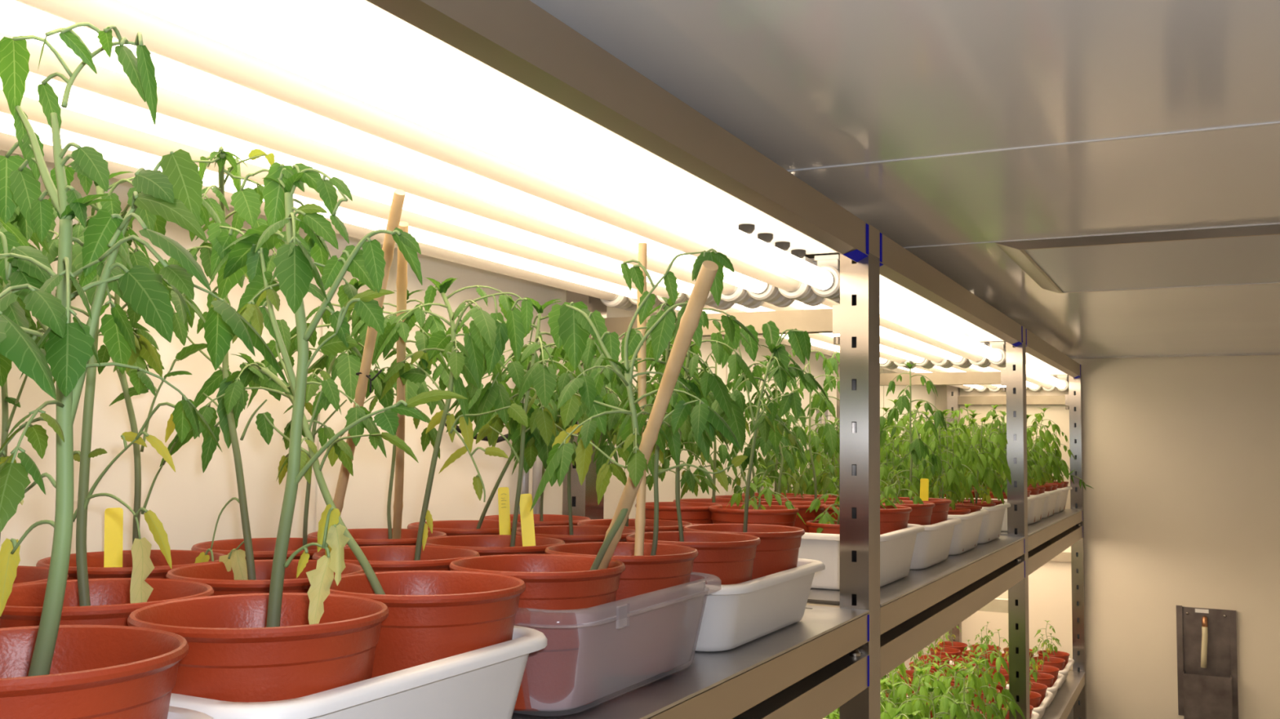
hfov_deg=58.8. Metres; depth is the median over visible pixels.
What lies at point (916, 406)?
plant
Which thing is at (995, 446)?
plant
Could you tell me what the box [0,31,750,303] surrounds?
lamp
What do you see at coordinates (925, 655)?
pot
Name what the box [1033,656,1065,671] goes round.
pot
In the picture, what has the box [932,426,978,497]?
plant
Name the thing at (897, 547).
plastic tray
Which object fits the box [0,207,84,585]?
plant
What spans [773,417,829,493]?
plant
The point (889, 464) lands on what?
plant
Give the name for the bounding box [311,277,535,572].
plant
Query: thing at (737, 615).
plastic tray
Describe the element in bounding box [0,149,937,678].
wall
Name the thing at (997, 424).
plant
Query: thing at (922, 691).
plant
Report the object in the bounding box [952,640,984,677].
seedling
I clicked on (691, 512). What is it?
plant
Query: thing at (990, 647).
pot
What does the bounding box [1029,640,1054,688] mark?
seedling
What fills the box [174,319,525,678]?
plant
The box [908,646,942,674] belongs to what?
seedling
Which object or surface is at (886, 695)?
seedling
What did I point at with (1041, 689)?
pot
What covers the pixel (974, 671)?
seedling
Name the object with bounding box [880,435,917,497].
plant
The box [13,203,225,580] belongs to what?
plant
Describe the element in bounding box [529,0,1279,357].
ceiling
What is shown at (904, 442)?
plant
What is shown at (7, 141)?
lamp
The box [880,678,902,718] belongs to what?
plant
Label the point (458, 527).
plant
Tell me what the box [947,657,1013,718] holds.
plant
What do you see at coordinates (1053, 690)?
plastic tray
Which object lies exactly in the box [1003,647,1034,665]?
seedling
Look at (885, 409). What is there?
plant
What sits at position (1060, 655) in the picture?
pot
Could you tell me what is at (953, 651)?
pot
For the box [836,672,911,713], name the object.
plant
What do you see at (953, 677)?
seedling
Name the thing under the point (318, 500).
trim
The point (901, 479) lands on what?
plant
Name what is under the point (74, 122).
lamp
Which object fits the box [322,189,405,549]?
cane
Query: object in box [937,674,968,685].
pot
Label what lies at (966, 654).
pot
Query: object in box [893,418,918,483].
plant
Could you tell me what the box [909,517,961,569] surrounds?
plastic tray
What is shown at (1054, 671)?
pot
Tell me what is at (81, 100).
lamp
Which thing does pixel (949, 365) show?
lamp
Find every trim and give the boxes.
[314,240,330,532]
[724,361,728,495]
[787,121,1279,172]
[809,222,1279,254]
[883,368,884,417]
[1070,352,1279,359]
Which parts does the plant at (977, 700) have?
stem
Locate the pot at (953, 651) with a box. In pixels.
[929,647,960,661]
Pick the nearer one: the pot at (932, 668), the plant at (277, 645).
the plant at (277, 645)
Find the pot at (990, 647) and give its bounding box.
[969,644,1000,662]
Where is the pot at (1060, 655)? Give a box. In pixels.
[1037,650,1070,668]
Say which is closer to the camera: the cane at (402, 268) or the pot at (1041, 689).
the cane at (402, 268)
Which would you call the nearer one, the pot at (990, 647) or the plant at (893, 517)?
the plant at (893, 517)
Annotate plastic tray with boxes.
[167,706,213,718]
[168,626,547,718]
[513,572,721,716]
[695,558,825,652]
[797,524,924,590]
[906,685,1053,718]
[906,696,1039,718]
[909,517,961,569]
[940,496,1035,531]
[947,509,988,555]
[949,648,1074,688]
[949,662,1064,707]
[977,502,1010,543]
[1027,492,1049,524]
[1041,488,1062,518]
[1053,486,1071,513]
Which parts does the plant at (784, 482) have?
stem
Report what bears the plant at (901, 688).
in the plastic tray
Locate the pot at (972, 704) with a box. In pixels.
[970,698,990,718]
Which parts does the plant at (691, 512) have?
pot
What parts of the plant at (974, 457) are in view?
stem, pot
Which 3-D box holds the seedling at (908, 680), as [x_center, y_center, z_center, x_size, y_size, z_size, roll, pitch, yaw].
[0.749,0.926,3.232,0.100,0.138,0.100,0,-4,16]
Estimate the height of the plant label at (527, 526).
0.079 m
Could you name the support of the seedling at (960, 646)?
in the plastic tray at (1070, 662)
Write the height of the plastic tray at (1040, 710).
0.062 m
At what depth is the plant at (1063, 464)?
3.73 m
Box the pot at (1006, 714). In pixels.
[984,711,1008,718]
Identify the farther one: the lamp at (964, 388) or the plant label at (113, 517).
the lamp at (964, 388)
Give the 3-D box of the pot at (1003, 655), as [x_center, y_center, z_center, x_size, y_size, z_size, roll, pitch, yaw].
[1.197,0.992,3.642,0.100,0.080,0.100,-2,-5,31]
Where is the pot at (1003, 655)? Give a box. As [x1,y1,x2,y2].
[996,653,1008,662]
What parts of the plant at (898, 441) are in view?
stem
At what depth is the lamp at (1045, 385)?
3.55 m
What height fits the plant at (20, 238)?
0.366 m
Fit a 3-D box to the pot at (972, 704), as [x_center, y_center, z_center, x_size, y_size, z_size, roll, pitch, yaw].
[0.871,0.940,2.990,0.100,0.080,0.100,-2,-5,35]
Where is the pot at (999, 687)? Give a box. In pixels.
[988,679,1007,693]
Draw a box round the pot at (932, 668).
[908,661,942,674]
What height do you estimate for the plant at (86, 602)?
0.386 m
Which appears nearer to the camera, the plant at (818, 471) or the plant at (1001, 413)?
the plant at (818, 471)
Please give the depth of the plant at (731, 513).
1.72 m
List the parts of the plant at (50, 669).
stem, pot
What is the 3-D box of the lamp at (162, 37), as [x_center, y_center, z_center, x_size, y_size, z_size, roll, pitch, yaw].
[-0.079,-0.155,0.959,0.042,0.056,1.348,-1,-5,27]
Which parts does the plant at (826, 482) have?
pot, stem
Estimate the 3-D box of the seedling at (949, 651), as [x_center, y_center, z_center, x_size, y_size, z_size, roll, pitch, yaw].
[1.004,0.950,3.741,0.100,0.173,0.100,0,-4,16]
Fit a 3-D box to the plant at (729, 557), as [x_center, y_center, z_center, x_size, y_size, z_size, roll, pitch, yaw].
[0.046,0.119,1.191,0.179,0.344,0.153,-1,-5,27]
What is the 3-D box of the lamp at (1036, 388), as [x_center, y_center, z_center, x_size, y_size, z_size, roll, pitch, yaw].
[1.097,0.039,3.407,0.042,0.056,1.348,-1,-5,27]
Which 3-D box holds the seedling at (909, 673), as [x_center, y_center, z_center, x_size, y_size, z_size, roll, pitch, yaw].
[0.805,0.931,3.344,0.100,0.146,0.100,0,-4,17]
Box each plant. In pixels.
[0,22,288,718]
[0,160,221,628]
[0,205,49,344]
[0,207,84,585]
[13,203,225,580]
[127,161,466,702]
[137,146,364,595]
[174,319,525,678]
[191,278,449,559]
[306,289,457,546]
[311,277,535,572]
[407,341,578,536]
[422,297,637,555]
[448,248,740,711]
[483,351,607,526]
[501,337,653,543]
[544,293,760,672]
[577,357,692,532]
[598,307,760,585]
[635,338,722,524]
[645,427,734,524]
[672,352,759,505]
[683,320,829,579]
[708,464,805,527]
[711,360,797,501]
[731,355,826,533]
[742,359,811,497]
[755,418,817,493]
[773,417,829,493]
[776,349,839,514]
[799,350,839,498]
[800,408,839,494]
[802,419,838,494]
[805,476,839,534]
[818,422,839,494]
[823,462,911,534]
[824,708,837,718]
[826,693,887,718]
[828,710,839,718]
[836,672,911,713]
[880,362,951,524]
[880,399,938,497]
[880,407,912,457]
[880,425,893,494]
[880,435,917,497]
[880,457,905,497]
[880,469,934,524]
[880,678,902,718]
[880,693,891,718]
[881,662,924,717]
[884,666,946,718]
[888,426,936,497]
[890,655,951,718]
[891,682,966,718]
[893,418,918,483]
[893,711,919,718]
[899,417,909,444]
[899,422,917,496]
[902,404,948,498]
[908,415,970,551]
[911,655,957,718]
[918,409,985,546]
[928,410,946,438]
[928,411,973,452]
[929,663,985,718]
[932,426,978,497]
[942,413,1011,536]
[942,426,985,498]
[943,417,1008,540]
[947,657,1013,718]
[949,404,991,489]
[953,644,1025,718]
[970,418,1001,486]
[978,404,1031,497]
[979,423,1001,485]
[982,422,1032,499]
[984,413,1006,482]
[1004,414,1049,522]
[1026,427,1049,519]
[1026,434,1061,514]
[1027,408,1064,516]
[1032,436,1064,511]
[1034,424,1093,510]
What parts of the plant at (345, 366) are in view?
pot, stem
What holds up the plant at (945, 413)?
in the plastic tray at (1037, 506)
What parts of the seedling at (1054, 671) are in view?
stem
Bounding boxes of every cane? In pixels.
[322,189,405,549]
[392,222,408,538]
[597,260,718,569]
[634,242,647,555]
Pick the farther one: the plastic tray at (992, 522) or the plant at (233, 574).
the plastic tray at (992, 522)
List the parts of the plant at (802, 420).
stem, pot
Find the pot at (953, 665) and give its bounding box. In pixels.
[945,664,977,677]
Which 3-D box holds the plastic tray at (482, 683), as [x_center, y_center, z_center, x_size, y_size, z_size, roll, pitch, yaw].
[-0.303,0.223,0.765,0.418,0.074,0.291,-1,-5,27]
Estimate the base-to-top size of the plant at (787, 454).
0.356 m
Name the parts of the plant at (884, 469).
stem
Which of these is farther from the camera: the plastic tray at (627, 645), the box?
the box
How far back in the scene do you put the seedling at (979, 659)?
3.10 m
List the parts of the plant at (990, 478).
pot, stem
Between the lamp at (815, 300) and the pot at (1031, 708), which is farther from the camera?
the pot at (1031, 708)
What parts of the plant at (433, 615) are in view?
stem, pot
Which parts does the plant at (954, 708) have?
stem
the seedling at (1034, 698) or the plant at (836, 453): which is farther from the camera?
the seedling at (1034, 698)
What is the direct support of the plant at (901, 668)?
in the plastic tray
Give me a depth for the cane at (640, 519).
1.02 m
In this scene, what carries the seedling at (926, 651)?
in the plastic tray at (1035, 715)
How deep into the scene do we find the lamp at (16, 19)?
0.78 m
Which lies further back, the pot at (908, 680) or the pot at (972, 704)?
the pot at (908, 680)
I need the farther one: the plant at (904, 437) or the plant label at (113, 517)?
the plant at (904, 437)
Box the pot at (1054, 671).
[1029,665,1059,685]
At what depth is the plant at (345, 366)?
1.04 m
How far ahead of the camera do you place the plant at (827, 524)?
1.69 m
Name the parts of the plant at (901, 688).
stem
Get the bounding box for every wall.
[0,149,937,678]
[936,355,1279,718]
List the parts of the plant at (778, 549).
pot, stem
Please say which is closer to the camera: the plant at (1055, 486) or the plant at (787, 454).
the plant at (787, 454)
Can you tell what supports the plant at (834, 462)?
in the plastic tray at (966, 534)
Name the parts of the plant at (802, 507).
stem, pot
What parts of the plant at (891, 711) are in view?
stem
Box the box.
[1176,605,1238,718]
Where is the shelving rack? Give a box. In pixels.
[248,0,1086,718]
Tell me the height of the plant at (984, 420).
0.286 m
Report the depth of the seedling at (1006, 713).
2.83 m
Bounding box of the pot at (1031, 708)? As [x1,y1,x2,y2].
[1001,701,1033,718]
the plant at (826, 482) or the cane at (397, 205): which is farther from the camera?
the plant at (826, 482)
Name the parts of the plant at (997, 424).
stem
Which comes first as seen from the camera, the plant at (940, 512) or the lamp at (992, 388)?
the plant at (940, 512)
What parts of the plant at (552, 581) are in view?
pot, stem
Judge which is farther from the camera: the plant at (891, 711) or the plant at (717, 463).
the plant at (891, 711)
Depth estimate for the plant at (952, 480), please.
2.24 m
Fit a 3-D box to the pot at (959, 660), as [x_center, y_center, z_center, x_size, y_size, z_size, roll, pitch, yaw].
[1.029,0.982,3.547,0.100,0.080,0.100,5,-6,-43]
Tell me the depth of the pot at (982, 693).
3.09 m
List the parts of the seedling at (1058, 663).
stem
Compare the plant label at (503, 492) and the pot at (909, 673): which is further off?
the pot at (909, 673)
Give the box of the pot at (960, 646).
[937,641,967,657]
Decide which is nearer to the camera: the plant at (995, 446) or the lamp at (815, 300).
the lamp at (815, 300)
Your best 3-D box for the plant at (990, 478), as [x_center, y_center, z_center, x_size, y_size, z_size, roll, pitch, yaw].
[0.733,0.260,2.475,0.137,0.268,0.149,4,-6,-42]
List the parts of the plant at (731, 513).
pot, stem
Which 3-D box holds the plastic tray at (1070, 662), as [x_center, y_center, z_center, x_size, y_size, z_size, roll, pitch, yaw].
[1.188,1.010,3.715,0.418,0.062,0.276,-1,-5,27]
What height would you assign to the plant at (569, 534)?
0.324 m
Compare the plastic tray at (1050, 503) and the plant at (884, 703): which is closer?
the plant at (884, 703)
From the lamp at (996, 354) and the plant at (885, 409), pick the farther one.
the plant at (885, 409)
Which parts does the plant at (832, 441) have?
pot, stem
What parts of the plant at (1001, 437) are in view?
stem, pot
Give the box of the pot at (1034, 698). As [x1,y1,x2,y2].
[1005,691,1041,707]
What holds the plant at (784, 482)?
in the plastic tray at (966, 534)
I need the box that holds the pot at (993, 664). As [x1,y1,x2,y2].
[988,662,1008,670]
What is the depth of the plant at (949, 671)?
2.63 m
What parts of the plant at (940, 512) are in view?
stem, pot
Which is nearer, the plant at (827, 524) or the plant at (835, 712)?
the plant at (827, 524)
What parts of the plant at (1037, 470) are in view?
pot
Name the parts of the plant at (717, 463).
pot, stem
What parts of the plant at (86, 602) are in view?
stem, pot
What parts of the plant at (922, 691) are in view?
stem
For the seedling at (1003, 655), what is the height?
0.146 m
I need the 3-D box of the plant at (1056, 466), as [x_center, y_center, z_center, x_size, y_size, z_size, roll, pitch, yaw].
[1.194,0.305,3.390,0.135,0.322,0.132,-2,-5,33]
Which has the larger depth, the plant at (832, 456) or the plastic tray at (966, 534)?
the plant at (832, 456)
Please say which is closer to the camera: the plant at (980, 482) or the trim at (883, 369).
the plant at (980, 482)
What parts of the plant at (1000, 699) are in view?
stem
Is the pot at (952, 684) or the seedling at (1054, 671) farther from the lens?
the seedling at (1054, 671)
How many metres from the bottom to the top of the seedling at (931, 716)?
0.188 m
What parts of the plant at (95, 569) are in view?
pot, stem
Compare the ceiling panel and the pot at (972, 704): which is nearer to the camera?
the ceiling panel
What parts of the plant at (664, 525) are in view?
stem, pot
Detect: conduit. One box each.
[518,397,542,514]
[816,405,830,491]
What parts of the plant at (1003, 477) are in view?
pot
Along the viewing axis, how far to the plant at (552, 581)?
0.88 m
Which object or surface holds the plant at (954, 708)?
in the plastic tray
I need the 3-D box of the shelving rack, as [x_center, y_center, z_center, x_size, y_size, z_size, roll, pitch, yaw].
[0.398,0.894,2.134,0.453,2.037,4.139,-1,-5,27]
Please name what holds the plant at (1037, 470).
in the plastic tray at (1037, 506)
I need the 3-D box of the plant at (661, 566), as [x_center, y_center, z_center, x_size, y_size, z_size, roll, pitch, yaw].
[0.011,0.111,1.039,0.196,0.338,0.160,-1,-5,27]
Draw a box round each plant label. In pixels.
[103,507,123,567]
[497,487,511,535]
[519,493,535,546]
[920,478,928,501]
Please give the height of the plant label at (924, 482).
0.071 m
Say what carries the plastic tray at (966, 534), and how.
on the shelving rack
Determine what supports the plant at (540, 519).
in the plastic tray at (737, 615)
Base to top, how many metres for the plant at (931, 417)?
0.322 m
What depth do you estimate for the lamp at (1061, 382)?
3.53 m
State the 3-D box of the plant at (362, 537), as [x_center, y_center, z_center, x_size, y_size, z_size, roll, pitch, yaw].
[-0.253,0.106,1.185,0.157,0.360,0.192,-1,-5,27]
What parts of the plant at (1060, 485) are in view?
pot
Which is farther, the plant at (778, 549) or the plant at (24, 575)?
the plant at (778, 549)
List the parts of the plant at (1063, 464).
pot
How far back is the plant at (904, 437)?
2.96 m
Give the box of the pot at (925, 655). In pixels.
[918,654,951,674]
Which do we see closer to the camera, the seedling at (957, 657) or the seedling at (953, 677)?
the seedling at (953, 677)
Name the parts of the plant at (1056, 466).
stem, pot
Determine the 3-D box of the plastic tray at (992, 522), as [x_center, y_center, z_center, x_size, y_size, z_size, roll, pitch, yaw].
[0.617,0.366,2.600,0.418,0.080,0.272,-1,-5,27]
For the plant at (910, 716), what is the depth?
1.96 m
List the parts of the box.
plate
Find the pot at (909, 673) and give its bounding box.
[897,670,923,689]
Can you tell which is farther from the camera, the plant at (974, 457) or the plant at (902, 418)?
the plant at (902, 418)
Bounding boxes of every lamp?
[0,0,782,302]
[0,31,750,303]
[0,71,715,305]
[0,88,688,306]
[0,111,661,307]
[0,132,632,309]
[13,0,813,301]
[118,0,839,299]
[624,303,838,356]
[652,302,893,368]
[680,304,912,367]
[708,299,930,367]
[737,296,950,366]
[767,294,968,366]
[799,262,988,366]
[831,296,1005,365]
[880,366,974,392]
[888,363,987,391]
[904,363,1001,391]
[923,361,1005,387]
[940,361,1028,390]
[960,361,1041,391]
[979,343,1055,391]
[997,345,1068,391]
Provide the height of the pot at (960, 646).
0.080 m
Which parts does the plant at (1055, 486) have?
pot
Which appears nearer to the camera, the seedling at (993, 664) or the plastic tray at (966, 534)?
the plastic tray at (966, 534)
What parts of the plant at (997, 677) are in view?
stem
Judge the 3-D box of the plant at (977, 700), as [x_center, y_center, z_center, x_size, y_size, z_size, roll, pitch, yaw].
[0.656,0.777,2.325,0.149,0.302,0.186,-3,-5,40]
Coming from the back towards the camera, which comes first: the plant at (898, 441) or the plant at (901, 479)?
the plant at (901, 479)
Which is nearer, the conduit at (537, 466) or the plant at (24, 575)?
the plant at (24, 575)
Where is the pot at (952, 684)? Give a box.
[923,683,959,695]
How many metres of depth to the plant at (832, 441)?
2.04 m
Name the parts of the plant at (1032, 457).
pot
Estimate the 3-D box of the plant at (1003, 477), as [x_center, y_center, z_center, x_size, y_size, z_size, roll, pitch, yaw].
[0.901,0.291,2.852,0.136,0.265,0.116,2,-4,-11]
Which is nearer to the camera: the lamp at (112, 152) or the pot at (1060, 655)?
the lamp at (112, 152)
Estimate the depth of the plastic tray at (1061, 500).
3.62 m
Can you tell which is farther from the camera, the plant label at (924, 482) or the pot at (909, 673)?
the pot at (909, 673)
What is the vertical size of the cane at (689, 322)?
0.246 m
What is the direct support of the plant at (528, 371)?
in the plastic tray at (627, 645)
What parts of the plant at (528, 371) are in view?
pot, stem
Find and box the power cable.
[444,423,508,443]
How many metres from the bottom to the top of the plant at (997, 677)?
0.303 m
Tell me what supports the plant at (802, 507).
in the plastic tray at (897, 547)
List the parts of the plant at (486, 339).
pot, stem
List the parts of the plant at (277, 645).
pot, stem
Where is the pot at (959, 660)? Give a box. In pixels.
[952,657,984,677]
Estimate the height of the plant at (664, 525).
0.307 m
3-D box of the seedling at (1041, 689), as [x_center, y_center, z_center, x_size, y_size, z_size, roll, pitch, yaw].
[1.095,0.911,3.200,0.100,0.174,0.100,3,-5,-33]
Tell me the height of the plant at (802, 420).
0.393 m
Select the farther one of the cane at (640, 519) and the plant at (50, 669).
the cane at (640, 519)
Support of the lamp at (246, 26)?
attached to the shelving rack
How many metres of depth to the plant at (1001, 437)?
2.59 m
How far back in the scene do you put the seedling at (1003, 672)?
3.40 m
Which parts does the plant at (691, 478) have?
stem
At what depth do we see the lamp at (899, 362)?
2.25 m
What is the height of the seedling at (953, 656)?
0.142 m
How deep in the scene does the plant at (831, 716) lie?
2.14 m
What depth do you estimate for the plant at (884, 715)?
2.04 m
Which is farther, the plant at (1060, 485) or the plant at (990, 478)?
the plant at (1060, 485)
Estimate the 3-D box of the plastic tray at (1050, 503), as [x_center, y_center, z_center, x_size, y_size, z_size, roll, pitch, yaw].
[1.068,0.437,3.501,0.418,0.080,0.276,-1,-5,27]
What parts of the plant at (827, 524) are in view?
pot, stem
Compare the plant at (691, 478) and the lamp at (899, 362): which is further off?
the lamp at (899, 362)
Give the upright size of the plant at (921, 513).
0.162 m
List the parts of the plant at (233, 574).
stem, pot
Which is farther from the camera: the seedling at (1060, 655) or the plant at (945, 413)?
the seedling at (1060, 655)
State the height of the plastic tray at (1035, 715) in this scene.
0.062 m
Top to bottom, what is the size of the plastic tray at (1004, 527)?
0.080 m
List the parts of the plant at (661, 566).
pot, stem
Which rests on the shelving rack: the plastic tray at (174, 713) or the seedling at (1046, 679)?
the plastic tray at (174, 713)
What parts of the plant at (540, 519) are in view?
pot, stem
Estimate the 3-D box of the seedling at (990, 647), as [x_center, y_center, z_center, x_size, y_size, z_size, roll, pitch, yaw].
[1.157,0.962,3.804,0.100,0.162,0.100,2,-4,-14]
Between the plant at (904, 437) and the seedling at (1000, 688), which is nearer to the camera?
the plant at (904, 437)
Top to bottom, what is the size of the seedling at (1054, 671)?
0.181 m
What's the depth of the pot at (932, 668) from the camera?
3.48 m
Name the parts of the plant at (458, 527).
pot, stem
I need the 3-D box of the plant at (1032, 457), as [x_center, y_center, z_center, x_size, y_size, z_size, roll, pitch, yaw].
[1.095,0.323,3.246,0.130,0.264,0.141,2,-4,-12]
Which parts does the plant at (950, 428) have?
pot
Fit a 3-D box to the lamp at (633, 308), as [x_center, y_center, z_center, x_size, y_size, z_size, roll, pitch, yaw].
[0.284,-0.053,2.295,0.042,0.056,1.348,-1,-5,27]
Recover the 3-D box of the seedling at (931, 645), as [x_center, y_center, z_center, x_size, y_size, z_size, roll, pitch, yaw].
[0.933,0.939,3.599,0.100,0.172,0.100,-3,-5,39]
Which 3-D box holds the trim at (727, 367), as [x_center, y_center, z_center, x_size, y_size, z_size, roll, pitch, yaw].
[0.169,0.888,2.289,0.004,2.065,0.008,-1,-5,27]
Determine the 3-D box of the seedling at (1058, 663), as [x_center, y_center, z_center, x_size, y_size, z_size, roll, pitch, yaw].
[1.294,0.929,3.598,0.100,0.200,0.100,2,-4,-13]
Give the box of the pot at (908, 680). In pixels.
[887,677,919,693]
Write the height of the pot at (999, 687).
0.080 m
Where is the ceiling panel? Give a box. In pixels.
[995,224,1279,293]
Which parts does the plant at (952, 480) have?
stem, pot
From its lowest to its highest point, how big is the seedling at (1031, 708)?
0.162 m
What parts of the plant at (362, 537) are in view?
pot, stem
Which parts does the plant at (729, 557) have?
stem, pot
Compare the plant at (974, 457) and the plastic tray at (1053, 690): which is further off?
the plastic tray at (1053, 690)
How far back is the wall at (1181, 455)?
3.79 m
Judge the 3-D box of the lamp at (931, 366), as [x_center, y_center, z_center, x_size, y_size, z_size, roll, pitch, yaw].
[1.015,0.041,3.448,0.042,0.056,1.348,-1,-5,27]
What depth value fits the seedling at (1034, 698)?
3.05 m
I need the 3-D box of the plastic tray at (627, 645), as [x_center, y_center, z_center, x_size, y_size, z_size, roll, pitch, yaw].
[-0.164,0.240,1.041,0.420,0.083,0.303,-1,-5,27]
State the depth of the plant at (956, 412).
3.19 m
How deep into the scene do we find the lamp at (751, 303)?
2.35 m
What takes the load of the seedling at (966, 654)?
in the plastic tray at (1070, 662)
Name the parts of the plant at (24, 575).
stem, pot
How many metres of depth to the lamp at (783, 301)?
2.23 m
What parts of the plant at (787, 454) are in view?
pot, stem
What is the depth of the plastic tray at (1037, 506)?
3.10 m
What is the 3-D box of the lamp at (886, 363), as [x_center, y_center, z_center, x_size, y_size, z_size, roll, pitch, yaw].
[0.325,-0.054,2.275,0.042,0.056,1.348,-1,-5,27]
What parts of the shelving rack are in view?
reflector panel, post, reflector panel, post, post, reflector panel, post, post, reflector panel, post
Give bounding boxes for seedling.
[885,675,907,697]
[887,667,919,693]
[897,653,924,689]
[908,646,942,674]
[912,661,933,718]
[913,650,938,694]
[918,637,951,674]
[923,648,959,695]
[929,631,960,661]
[937,626,967,657]
[937,654,968,685]
[945,652,977,677]
[951,677,982,718]
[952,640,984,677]
[953,656,990,718]
[963,629,991,662]
[966,649,999,703]
[969,622,1000,662]
[972,635,1007,693]
[982,629,1008,684]
[984,688,1008,718]
[988,648,1008,670]
[996,645,1008,662]
[1001,680,1033,718]
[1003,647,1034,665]
[1005,676,1041,707]
[1029,634,1059,685]
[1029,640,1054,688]
[1029,650,1047,706]
[1033,620,1065,671]
[1037,632,1070,668]
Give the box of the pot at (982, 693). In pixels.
[966,687,999,703]
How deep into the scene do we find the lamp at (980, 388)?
3.18 m
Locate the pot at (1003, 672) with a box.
[982,668,1008,684]
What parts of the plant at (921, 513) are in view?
stem, pot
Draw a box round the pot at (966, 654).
[963,650,991,662]
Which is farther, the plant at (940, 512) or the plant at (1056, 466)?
the plant at (1056, 466)
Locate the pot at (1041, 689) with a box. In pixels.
[1029,682,1047,706]
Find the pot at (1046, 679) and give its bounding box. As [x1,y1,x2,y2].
[1029,671,1054,688]
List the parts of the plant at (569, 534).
stem, pot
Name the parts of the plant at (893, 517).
pot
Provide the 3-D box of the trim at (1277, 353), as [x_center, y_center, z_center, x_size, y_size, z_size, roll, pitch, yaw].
[1.844,-0.013,3.783,1.700,0.006,0.006,-1,-5,27]
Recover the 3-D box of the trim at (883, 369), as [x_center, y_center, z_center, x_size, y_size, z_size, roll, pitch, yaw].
[0.737,0.978,3.422,0.004,2.065,0.008,-1,-5,27]
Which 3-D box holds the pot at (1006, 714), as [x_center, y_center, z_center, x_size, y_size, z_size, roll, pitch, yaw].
[0.911,0.929,2.831,0.100,0.080,0.100,3,-5,-26]
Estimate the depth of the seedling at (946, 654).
3.19 m
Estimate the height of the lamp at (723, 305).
0.056 m
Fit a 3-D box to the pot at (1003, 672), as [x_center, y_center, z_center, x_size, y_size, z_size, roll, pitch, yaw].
[1.069,0.971,3.387,0.100,0.080,0.100,-2,-5,38]
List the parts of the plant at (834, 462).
stem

